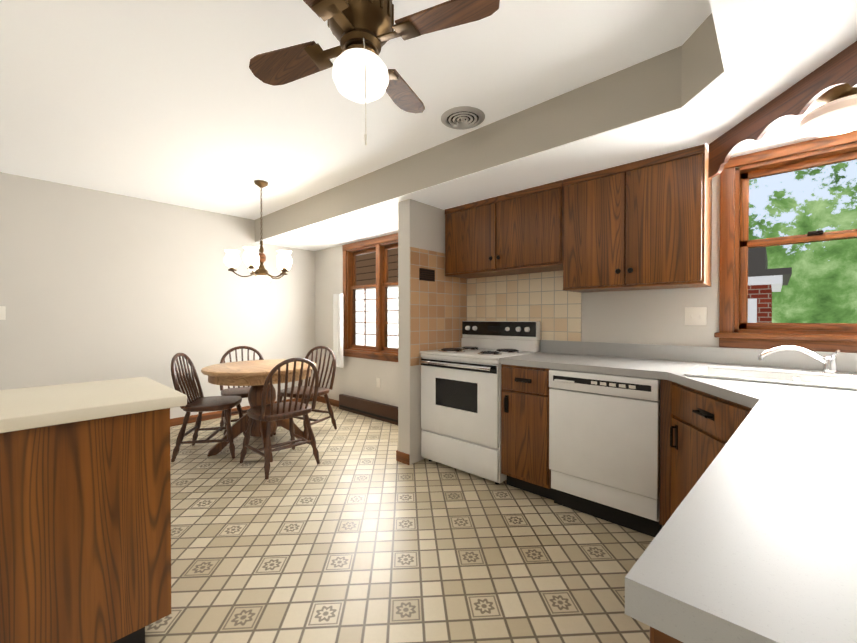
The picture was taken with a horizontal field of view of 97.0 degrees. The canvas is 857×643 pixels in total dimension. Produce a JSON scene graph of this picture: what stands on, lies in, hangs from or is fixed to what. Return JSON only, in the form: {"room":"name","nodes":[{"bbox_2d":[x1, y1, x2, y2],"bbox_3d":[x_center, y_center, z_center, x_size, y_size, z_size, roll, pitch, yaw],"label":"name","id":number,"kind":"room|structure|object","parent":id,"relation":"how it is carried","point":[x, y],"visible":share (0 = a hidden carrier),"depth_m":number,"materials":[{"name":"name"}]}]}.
{"room":"kitchen and dining room","nodes":[
{"label":"kitchen and dining room","id":0,"kind":"room"},
{"bbox_2d":[0,172,314,418],"bbox_3d":[-3.603,-0.059,3.369,0.120,2.430,5.720,1,1,42],"label":"wall","id":1,"kind":"structure","parent":0,"point":[96,285],"depth_m":3.88,"materials":[{"name":"paint"}]},
{"bbox_2d":[0,306,5,319],"bbox_3d":[-3.649,-0.072,3.221,0.012,0.115,0.070,1,1,42],"label":"switch plate","id":2,"kind":"object","parent":1,"relation":"attached to","point":[2,312],"visible":1,"depth_m":3.23,"materials":[{"name":"beige plastic"}]},
{"bbox_2d":[170,398,312,426],"bbox_3d":[-3.513,1.114,3.379,0.014,0.085,5.600,1,1,42],"label":"baseboard","id":3,"kind":"structure","parent":1,"relation":"attached to","point":[193,418],"depth_m":4.41,"materials":[{"name":"brown wood"}]},
{"bbox_2d":[0,0,711,219],"bbox_3d":[-1.498,-1.296,1.510,5.720,0.080,5.840,1,1,42],"label":"ceiling","id":4,"kind":"structure","parent":0,"point":[176,102],"depth_m":2.03,"materials":[{"name":"paint"}]},
{"bbox_2d":[224,180,291,283],"bbox_3d":[-1.534,-0.811,3.487,0.581,0.927,0.585,1,1,42],"label":"chandelier","id":5,"kind":"object","parent":4,"relation":"hanging from","point":[253,260],"visible":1,"depth_m":3.38,"materials":[{"name":"brown metal"}]},
{"bbox_2d":[249,0,499,144],"bbox_3d":[-0.246,-0.927,1.376,0.754,0.655,0.754,0,1,-23],"label":"ceiling fan","id":6,"kind":"object","parent":4,"relation":"hanging from","point":[363,32],"visible":1,"depth_m":1.32,"materials":[{"name":"brown metal"}]},
{"bbox_2d":[441,106,484,129],"bbox_3d":[0.213,-1.256,2.357,0.276,0.016,0.276,1,1,42],"label":"ceiling vent","id":7,"kind":"object","parent":4,"relation":"in","point":[463,117],"visible":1,"depth_m":2.33,"materials":[{"name":"beige metal"}]},
{"bbox_2d":[145,401,654,642],"bbox_3d":[-1.498,1.204,1.534,5.720,0.060,5.840,1,1,42],"label":"floor","id":8,"kind":"structure","parent":0,"point":[359,533],"depth_m":1.92,"materials":[{"name":"plastic"}]},
{"bbox_2d":[0,377,186,642],"bbox_3d":[-1.969,0.728,0.660,0.640,0.910,2.540,1,1,42],"label":"base cabinet","id":9,"kind":"object","parent":8,"relation":"on","point":[85,516],"depth_m":1.23,"materials":[{"name":"brown wood"}]},
{"bbox_2d":[171,353,245,461],"bbox_3d":[-1.942,0.717,3.373,0.528,0.887,0.476,0,1,-12],"label":"chair","id":10,"kind":"object","parent":8,"relation":"on","point":[200,404],"visible":0.94,"depth_m":3.27,"materials":[{"name":"brown wood"}]},
{"bbox_2d":[220,346,275,434],"bbox_3d":[-1.889,0.711,3.924,0.476,0.887,0.528,0,1,-35],"label":"chair","id":11,"kind":"object","parent":8,"relation":"on","point":[242,392],"visible":0.4,"depth_m":3.96,"materials":[{"name":"brown wood"}]},
{"bbox_2d":[201,359,316,461],"bbox_3d":[-1.530,0.777,3.486,0.964,0.756,0.964,1,1,42],"label":"dining table","id":12,"kind":"object","parent":8,"relation":"on","point":[253,374],"visible":0.73,"depth_m":3.30,"materials":[{"name":"brown wood"}]},
{"bbox_2d":[240,358,319,479],"bbox_3d":[-1.200,0.719,3.089,0.528,0.887,0.476,1,1,44],"label":"chair","id":13,"kind":"object","parent":8,"relation":"on","point":[278,410],"visible":1,"depth_m":2.98,"materials":[{"name":"brown wood"}]},
{"bbox_2d":[270,346,336,438],"bbox_3d":[-1.271,0.711,3.932,0.476,0.887,0.528,0,1,24],"label":"chair","id":14,"kind":"object","parent":8,"relation":"on","point":[322,390],"visible":0.67,"depth_m":4.00,"materials":[{"name":"brown wood"}]},
{"bbox_2d":[420,321,539,484],"bbox_3d":[0.407,0.579,3.096,0.748,1.160,0.686,1,1,42],"label":"stove","id":15,"kind":"object","parent":8,"relation":"on","point":[461,408],"visible":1,"depth_m":2.90,"materials":[{"name":"metal"}]},
{"bbox_2d":[549,369,661,536],"bbox_3d":[1.181,0.734,2.404,0.598,0.864,0.652,1,1,42],"label":"dishwasher","id":16,"kind":"object","parent":8,"relation":"on","point":[604,446],"visible":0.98,"depth_m":2.16,"materials":[{"name":"metal"}]},
{"bbox_2d":[499,340,856,642],"bbox_3d":[0.832,0.669,1.510,2.012,1.010,2.458,1,1,42],"label":"base cabinet","id":17,"kind":"object","parent":8,"relation":"on","point":[754,540],"depth_m":0.66,"materials":[{"name":"brown wood"}]},
{"bbox_2d":[684,365,856,390],"bbox_3d":[1.679,0.341,1.722,0.796,0.183,0.476,1,1,42],"label":"sink","id":18,"kind":"object","parent":17,"relation":"in","point":[824,380],"visible":0.4,"depth_m":1.83,"materials":[{"name":"ceramic"}]},
{"bbox_2d":[758,346,856,374],"bbox_3d":[1.844,0.190,1.843,0.361,0.140,0.184,1,1,42],"label":"faucet","id":19,"kind":"object","parent":17,"relation":"on","point":[829,362],"visible":0.92,"depth_m":1.84,"materials":[{"name":"silver metal"}]},
{"bbox_2d":[398,199,444,464],"bbox_3d":[0.057,0.081,3.380,0.135,2.150,0.763,1,1,42],"label":"wall","id":20,"kind":"structure","parent":0,"point":[421,225],"depth_m":3.11,"materials":[{"name":"paint"}]},
{"bbox_2d":[396,450,409,464],"bbox_3d":[0.042,1.114,3.384,0.149,0.085,0.763,1,1,42],"label":"baseboard","id":21,"kind":"structure","parent":20,"relation":"attached to","point":[402,457],"depth_m":3.10,"materials":[{"name":"brown wood"}]},
{"bbox_2d":[255,0,856,250],"bbox_3d":[-0.856,-1.120,2.212,5.480,0.284,3.700,1,1,42],"label":"ceiling","id":22,"kind":"structure","parent":0,"point":[726,66],"depth_m":2.02,"materials":[{"name":"paint"}]},
{"bbox_2d":[708,41,856,177],"bbox_3d":[1.516,-0.879,1.643,0.020,0.185,0.894,0,1,5],"label":"valance","id":23,"kind":"object","parent":22,"relation":"attached to","point":[800,97],"visible":1,"depth_m":1.58,"materials":[{"name":"brown wood"}]},
{"bbox_2d":[798,83,856,136],"bbox_3d":[1.741,-0.886,1.586,0.276,0.172,0.276,1,1,42],"label":"light","id":24,"kind":"object","parent":22,"relation":"attached to","point":[835,113],"visible":1,"depth_m":1.56,"materials":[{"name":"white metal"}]},
{"bbox_2d":[315,142,856,406],"bbox_3d":[0.434,-0.061,3.631,5.720,2.430,0.120,1,1,42],"label":"wall","id":25,"kind":"structure","parent":0,"point":[655,316],"depth_m":2.74,"materials":[{"name":"paint"}]},
{"bbox_2d":[316,396,338,406],"bbox_3d":[-0.681,1.102,4.573,2.551,0.085,0.014,1,1,42],"label":"baseboard","id":26,"kind":"structure","parent":25,"relation":"attached to","point":[333,402],"depth_m":5.16,"materials":[{"name":"brown wood"}]},
{"bbox_2d":[339,394,397,424],"bbox_3d":[-0.627,1.051,4.483,1.420,0.190,0.065,1,1,42],"label":"baseboard heater","id":27,"kind":"object","parent":25,"relation":"attached to","point":[374,410],"visible":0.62,"depth_m":4.51,"materials":[{"name":"metal"}]},
{"bbox_2d":[342,233,397,361],"bbox_3d":[-0.573,-0.267,4.514,1.430,1.445,0.175,1,1,42],"label":"dining room window","id":28,"kind":"structure","parent":25,"relation":"in","point":[351,251],"depth_m":4.61,"materials":[{"name":"brown wood"}]},
{"bbox_2d":[333,294,342,367],"bbox_3d":[-1.176,0.117,4.911,0.200,0.950,0.030,1,1,42],"label":"curtain","id":29,"kind":"object","parent":28,"relation":"hanging from","point":[338,326],"visible":0.88,"depth_m":4.89,"materials":[{"name":"white fabric"}]},
{"bbox_2d":[376,377,379,387],"bbox_3d":[-0.599,0.726,4.495,0.070,0.115,0.012,1,1,42],"label":"electrical outlet plate","id":30,"kind":"object","parent":25,"relation":"attached to","point":[377,382],"visible":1,"depth_m":4.49,"materials":[{"name":"beige plastic"}]},
{"bbox_2d":[410,247,581,365],"bbox_3d":[0.506,-0.120,2.966,1.085,0.960,0.762,1,1,42],"label":"tile backsplash","id":31,"kind":"structure","parent":25,"relation":"attached to","point":[442,306],"depth_m":3.21,"materials":[{"name":"tile"}]},
{"bbox_2d":[445,180,562,278],"bbox_3d":[0.634,-0.694,3.098,1.063,0.586,0.367,1,1,42],"label":"upper cabinet","id":32,"kind":"object","parent":25,"relation":"attached to","point":[517,232],"visible":1,"depth_m":2.92,"materials":[{"name":"brown wood"}]},
{"bbox_2d":[563,144,711,292],"bbox_3d":[1.325,-0.598,2.467,0.800,0.766,0.367,1,1,42],"label":"upper cabinet","id":33,"kind":"object","parent":25,"relation":"attached to","point":[644,224],"visible":1,"depth_m":2.30,"materials":[{"name":"brown wood"}]},
{"bbox_2d":[685,307,706,324],"bbox_3d":[1.687,-0.034,2.394,0.115,0.115,0.012,1,1,42],"label":"switch plate","id":34,"kind":"object","parent":25,"relation":"attached to","point":[695,315],"visible":1,"depth_m":2.39,"materials":[{"name":"beige plastic"}]},
{"bbox_2d":[714,130,856,352],"bbox_3d":[2.108,-0.407,2.058,0.870,1.133,0.175,1,1,42],"label":"kitchen window","id":35,"kind":"structure","parent":25,"relation":"in","point":[737,329],"depth_m":2.20,"materials":[{"name":"brown wood"}]},
{"label":"outside","id":36,"kind":"structure","parent":0,"visible":0},
{"bbox_2d":[749,160,856,322],"bbox_3d":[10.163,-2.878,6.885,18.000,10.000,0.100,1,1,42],"label":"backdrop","id":37,"kind":"structure","parent":36,"point":[821,287],"depth_m":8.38,"materials":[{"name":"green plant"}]},
{"bbox_3d":[3.447,1.346,6.995,28.000,0.050,8.870,1,1,42],"label":"lawn","id":38,"kind":"structure","parent":36,"visible":0},
{"bbox_2d":[356,248,397,347],"bbox_3d":[-3.869,-0.813,10.534,12.400,4.200,0.100,1,1,42],"label":"siding","id":39,"kind":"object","parent":38,"relation":"on","point":[365,269],"depth_m":8.02,"materials":[{"name":"white"}]},
{"bbox_2d":[748,247,791,322],"bbox_3d":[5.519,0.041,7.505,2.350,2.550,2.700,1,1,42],"label":"house","id":40,"kind":"structure","parent":38,"relation":"on","point":[764,282],"depth_m":6.10,"materials":[{"name":"red brick"}]}
]}

